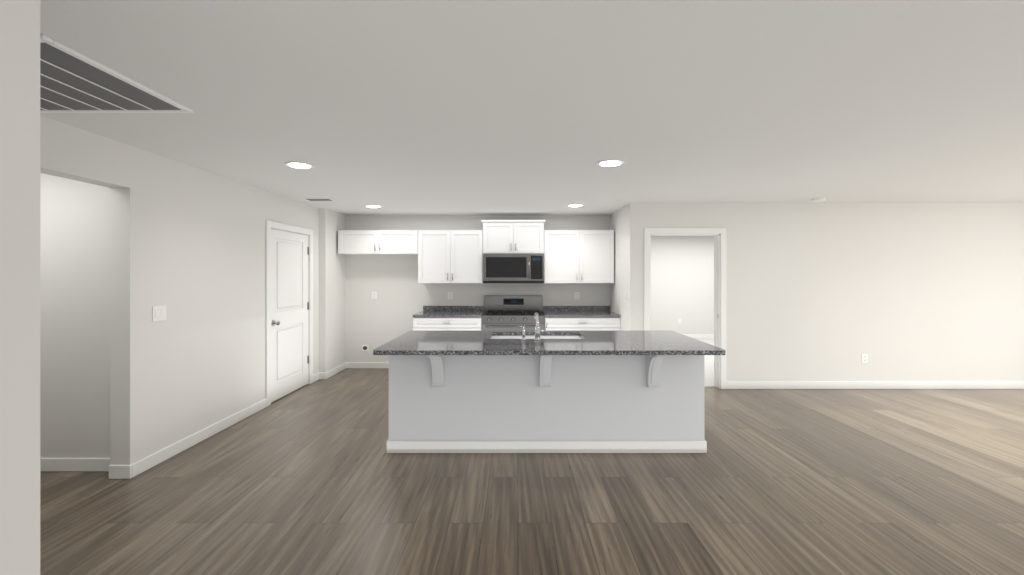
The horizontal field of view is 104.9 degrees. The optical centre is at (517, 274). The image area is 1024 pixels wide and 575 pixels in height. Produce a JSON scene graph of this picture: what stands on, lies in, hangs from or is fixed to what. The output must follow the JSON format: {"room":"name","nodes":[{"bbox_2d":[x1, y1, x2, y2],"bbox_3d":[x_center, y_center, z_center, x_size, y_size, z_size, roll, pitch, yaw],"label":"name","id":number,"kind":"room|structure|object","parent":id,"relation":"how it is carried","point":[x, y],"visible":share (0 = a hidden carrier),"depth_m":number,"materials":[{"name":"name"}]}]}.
{"room":"kitchen","nodes":[
{"label":"kitchen","id":0,"kind":"room"},
{"bbox_2d":[0,0,39,574],"bbox_3d":[-1.270,0.270,-0.255,0.140,2.440,2.490,0,0,0],"label":"wall","id":1,"kind":"structure","parent":0,"point":[19,287],"depth_m":0.95,"materials":[{"name":"grey paint"}]},
{"bbox_2d":[40,173,109,457],"bbox_3d":[-3.842,0.270,3.064,1.715,2.440,0.140,0,0,0],"label":"wall","id":2,"kind":"structure","parent":0,"point":[74,318],"depth_m":2.97,"materials":[{"name":"white paint"}]},
{"bbox_2d":[40,458,119,473],"bbox_3d":[-3.792,1.440,2.987,1.615,0.100,0.015,0,0,0],"label":"baseboard","id":3,"kind":"structure","parent":2,"relation":"attached to","point":[115,471],"depth_m":2.98,"materials":[{"name":"white wood"}]},
{"bbox_2d":[40,116,345,464],"bbox_3d":[-3.362,0.270,2.390,1.245,2.440,7.780,0,0,0],"label":"wall","id":4,"kind":"structure","parent":0,"point":[188,246],"depth_m":3.36,"materials":[{"name":"white paint"}]},
{"bbox_2d":[152,305,165,321],"bbox_3d":[-2.835,0.304,3.120,0.008,0.120,0.120,0,0,0],"label":"switch plate","id":5,"kind":"object","parent":4,"relation":"attached to","point":[158,313],"visible":1,"depth_m":3.11,"materials":[{"name":"white plastic"}]},
{"bbox_2d":[120,398,266,478],"bbox_3d":[-2.843,1.440,3.655,0.035,0.100,1.568,0,0,0],"label":"baseboard","id":6,"kind":"structure","parent":4,"relation":"attached to","point":[126,471],"depth_m":3.35,"materials":[{"name":"white wood"}]},
{"bbox_2d":[266,220,312,406],"bbox_3d":[-2.903,0.435,4.942,0.163,2.110,1.006,0,0,0],"label":"door frame","id":7,"kind":"structure","parent":4,"relation":"attached to","point":[270,225],"depth_m":4.61,"materials":[{"name":"white wood"}]},
{"bbox_2d":[271,229,308,401],"bbox_3d":[-2.830,0.470,4.945,0.108,2.015,0.849,0,0,0],"label":"door","id":8,"kind":"structure","parent":4,"relation":"in","point":[289,312],"depth_m":4.91,"materials":[{"name":"white wood"}]},
{"bbox_2d":[320,362,347,378],"bbox_3d":[-2.748,1.440,5.925,0.045,0.100,0.630,0,0,0],"label":"baseboard","id":9,"kind":"structure","parent":4,"relation":"attached to","point":[323,375],"depth_m":5.83,"materials":[{"name":"white wood"}]},
{"bbox_2d":[346,216,609,361],"bbox_3d":[-0.752,0.270,6.350,4.465,2.440,0.140,0,0,0],"label":"wall","id":10,"kind":"structure","parent":0,"point":[404,296],"depth_m":6.28,"materials":[{"name":"white paint"}]},
{"bbox_2d":[362,345,368,350],"bbox_3d":[-2.427,1.164,6.276,0.110,0.100,0.008,0,0,0],"label":"electrical outlet","id":11,"kind":"object","parent":10,"relation":"attached to","point":[365,347],"visible":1,"depth_m":6.27,"materials":[{"name":"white plastic"}]},
{"bbox_2d":[348,362,388,368],"bbox_3d":[-2.120,1.440,6.273,1.240,0.100,0.015,0,0,0],"label":"baseboard","id":12,"kind":"structure","parent":10,"relation":"attached to","point":[351,365],"depth_m":6.27,"materials":[{"name":"white wood"}]},
{"bbox_2d":[372,292,376,298],"bbox_3d":[-2.280,0.330,6.276,0.083,0.118,0.008,0,0,0],"label":"electrical outlet","id":13,"kind":"object","parent":10,"relation":"attached to","point":[374,295],"visible":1,"depth_m":6.27,"materials":[{"name":"white plastic"}]},
{"bbox_2d":[338,230,417,254],"bbox_3d":[-2.103,-0.499,6.088,1.206,0.361,0.380,0,0,0],"label":"upper cabinet","id":14,"kind":"object","parent":10,"relation":"attached to","point":[377,242],"visible":1,"depth_m":5.94,"materials":[{"name":"white wood"}]},
{"bbox_2d":[448,292,452,298],"bbox_3d":[-1.070,0.330,6.276,0.083,0.118,0.008,0,0,0],"label":"electrical outlet","id":15,"kind":"object","parent":10,"relation":"attached to","point":[450,295],"visible":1,"depth_m":6.27,"materials":[{"name":"white plastic"}]},
{"bbox_2d":[418,230,482,282],"bbox_3d":[-1.010,-0.278,6.088,0.977,0.805,0.380,0,0,0],"label":"upper cabinet","id":16,"kind":"object","parent":10,"relation":"attached to","point":[450,256],"visible":1,"depth_m":5.94,"materials":[{"name":"white wood"}]},
{"bbox_2d":[481,220,545,253],"bbox_3d":[-0.058,-0.575,6.088,0.966,0.506,0.380,0,0,0],"label":"upper cabinet","id":17,"kind":"object","parent":10,"relation":"attached to","point":[513,236],"visible":0.98,"depth_m":5.94,"materials":[{"name":"white wood"}]},
{"bbox_2d":[483,254,543,282],"bbox_3d":[-0.058,-0.098,6.060,0.912,0.441,0.436,0,0,0],"label":"microwave","id":18,"kind":"object","parent":17,"relation":"attached to","point":[513,268],"visible":1,"depth_m":5.88,"materials":[{"name":"silver metal"}]},
{"bbox_2d":[574,292,578,298],"bbox_3d":[0.950,0.330,6.276,0.083,0.118,0.008,0,0,0],"label":"electrical outlet","id":19,"kind":"object","parent":10,"relation":"attached to","point":[576,295],"visible":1,"depth_m":6.27,"materials":[{"name":"white plastic"}]},
{"bbox_2d":[544,230,613,282],"bbox_3d":[0.933,-0.278,6.088,1.057,0.805,0.380,0,0,0],"label":"upper cabinet","id":20,"kind":"object","parent":10,"relation":"attached to","point":[578,256],"visible":1,"depth_m":5.94,"materials":[{"name":"white wood"}]},
{"bbox_2d":[40,338,1023,574],"bbox_3d":[1.570,1.534,3.875,12.540,0.112,11.030,0,0,0],"label":"floor","id":21,"kind":"structure","parent":0,"point":[315,478],"depth_m":2.61,"materials":[{"name":"wood"}]},
{"bbox_2d":[413,306,484,330],"bbox_3d":[-1.006,0.990,5.942,0.982,1.000,0.672,0,0,0],"label":"base cabinet","id":22,"kind":"object","parent":21,"relation":"on","point":[448,318],"visible":0.46,"depth_m":5.65,"materials":[{"name":"white wood"}]},
{"bbox_2d":[413,306,484,317],"bbox_3d":[-1.006,0.547,5.953,0.982,0.115,0.650,0,0,0],"label":"countertop","id":23,"kind":"structure","parent":22,"relation":"on","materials":[{"name":"stone"}]},
{"bbox_2d":[482,295,544,330],"bbox_3d":[-0.058,0.907,5.935,0.908,1.165,0.678,0,0,0],"label":"range","id":24,"kind":"object","parent":21,"relation":"on","point":[509,312],"visible":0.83,"depth_m":5.88,"materials":[{"name":"silver metal"}]},
{"bbox_2d":[387,336,706,452],"bbox_3d":[0.245,1.048,3.538,2.676,0.883,0.965,0,0,0],"label":"kitchen island","id":25,"kind":"object","parent":21,"relation":"on","point":[537,390],"depth_m":3.30,"materials":[{"name":"white wood"}]},
{"bbox_2d":[373,332,724,355],"bbox_3d":[0.243,0.587,3.505,2.688,0.035,1.070,0,0,0],"label":"island countertop","id":26,"kind":"structure","parent":25,"relation":"on","point":[409,343],"depth_m":3.23,"materials":[{"name":"grey stone"}]},
{"bbox_2d":[520,312,547,340],"bbox_3d":[0.150,0.460,3.569,0.237,0.221,0.284,0,0,0],"label":"faucet","id":27,"kind":"object","parent":26,"relation":"on","point":[537,329],"depth_m":3.45,"materials":[{"name":"silver metal"}]},
{"bbox_2d":[542,306,620,330],"bbox_3d":[0.939,0.990,5.942,1.078,1.000,0.672,0,0,0],"label":"base cabinet","id":28,"kind":"object","parent":21,"relation":"on","point":[581,318],"visible":0.46,"depth_m":5.65,"materials":[{"name":"white wood"}]},
{"bbox_2d":[542,306,620,317],"bbox_3d":[0.939,0.547,5.953,1.078,0.115,0.650,0,0,0],"label":"countertop","id":29,"kind":"structure","parent":28,"relation":"on","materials":[{"name":"stone"}]},
{"bbox_2d":[40,0,1023,215],"bbox_3d":[1.570,-1.000,3.875,12.540,0.100,11.030,0,0,0],"label":"ceiling","id":30,"kind":"structure","parent":0,"point":[467,107],"depth_m":2.12,"materials":[{"name":"white paint"}]},
{"bbox_2d":[40,34,192,112],"bbox_3d":[-2.333,-0.942,1.911,0.933,0.016,0.722,0,0,0],"label":"ceiling vent","id":31,"kind":"object","parent":30,"relation":"in","point":[72,81],"visible":0.79,"depth_m":1.99,"materials":[{"name":"grey metal"}]},
{"bbox_2d":[285,161,313,168],"bbox_3d":[-1.875,-0.944,3.390,0.232,0.012,0.196,0,0,0],"label":"recessed light","id":32,"kind":"object","parent":30,"relation":"in","point":[300,165],"visible":0.96,"depth_m":3.37,"materials":[{"name":"white plastic"}]},
{"bbox_2d":[303,198,335,200],"bbox_3d":[-2.480,-0.945,4.930,0.340,0.010,0.150,0,0,0],"label":"ceiling vent","id":33,"kind":"object","parent":30,"relation":"in","point":[319,199],"visible":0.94,"depth_m":4.90,"materials":[{"name":"white metal"}]},
{"bbox_2d":[364,205,381,207],"bbox_3d":[-1.980,-0.944,5.410,0.232,0.012,0.196,0,0,0],"label":"recessed light","id":34,"kind":"object","parent":30,"relation":"in","point":[374,206],"visible":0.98,"depth_m":5.39,"materials":[{"name":"white plastic"}]},
{"bbox_2d":[567,204,583,206],"bbox_3d":[0.790,-0.944,5.340,0.232,0.012,0.196,0,0,0],"label":"recessed light","id":35,"kind":"object","parent":30,"relation":"in","point":[574,205],"visible":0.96,"depth_m":5.31,"materials":[{"name":"white plastic"}]},
{"bbox_2d":[596,159,623,166],"bbox_3d":[0.788,-0.944,3.330,0.232,0.012,0.196,0,0,0],"label":"recessed light","id":36,"kind":"object","parent":30,"relation":"in","point":[609,163],"visible":0.98,"depth_m":3.31,"materials":[{"name":"white plastic"}]},
{"bbox_2d":[811,197,825,201],"bbox_3d":[3.730,-0.932,4.870,0.161,0.036,0.136,0,0,0],"label":"smoke detector","id":37,"kind":"object","parent":30,"relation":"attached to","point":[819,199],"visible":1,"depth_m":4.83,"materials":[{"name":"white plastic"}]},
{"bbox_2d":[610,205,626,330],"bbox_3d":[1.550,0.270,7.343,0.140,2.440,4.093,0,0,0],"label":"wall","id":38,"kind":"structure","parent":0,"point":[618,286],"depth_m":5.64,"materials":[{"name":"white paint"}]},
{"bbox_2d":[651,236,713,333],"bbox_3d":[3.980,0.270,9.319,4.720,2.440,0.140,0,0,0],"label":"wall","id":39,"kind":"structure","parent":0,"point":[682,277],"depth_m":9.23,"materials":[{"name":"white paint"}]},
{"bbox_2d":[683,334,713,337],"bbox_3d":[3.910,1.440,9.243,4.580,0.100,0.015,0,0,0],"label":"baseboard","id":40,"kind":"structure","parent":39,"relation":"attached to","point":[689,335],"depth_m":9.24,"materials":[{"name":"white wood"}]},
{"bbox_2d":[627,203,1023,380],"bbox_3d":[4.660,0.270,5.227,6.360,2.440,0.140,0,0,0],"label":"wall","id":41,"kind":"structure","parent":0,"point":[893,291],"depth_m":5.16,"materials":[{"name":"white paint"}]},
{"bbox_2d":[644,228,726,388],"bbox_3d":[2.198,0.437,5.218,1.075,2.105,0.158,0,0,0],"label":"door frame","id":42,"kind":"structure","parent":41,"relation":"attached to","point":[720,300],"depth_m":5.14,"materials":[{"name":"white wood"}]},
{"bbox_2d":[861,354,867,362],"bbox_3d":[4.550,1.094,5.153,0.083,0.118,0.008,0,0,0],"label":"outlet","id":43,"kind":"object","parent":41,"relation":"attached to","point":[864,358],"visible":1,"depth_m":5.15,"materials":[{"name":"white plastic"}]},
{"bbox_2d":[727,381,1023,388],"bbox_3d":[5.202,1.440,5.149,4.935,0.100,0.015,0,0,0],"label":"baseboard","id":44,"kind":"structure","parent":41,"relation":"attached to","point":[730,384],"depth_m":5.14,"materials":[{"name":"white wood"}]}
]}

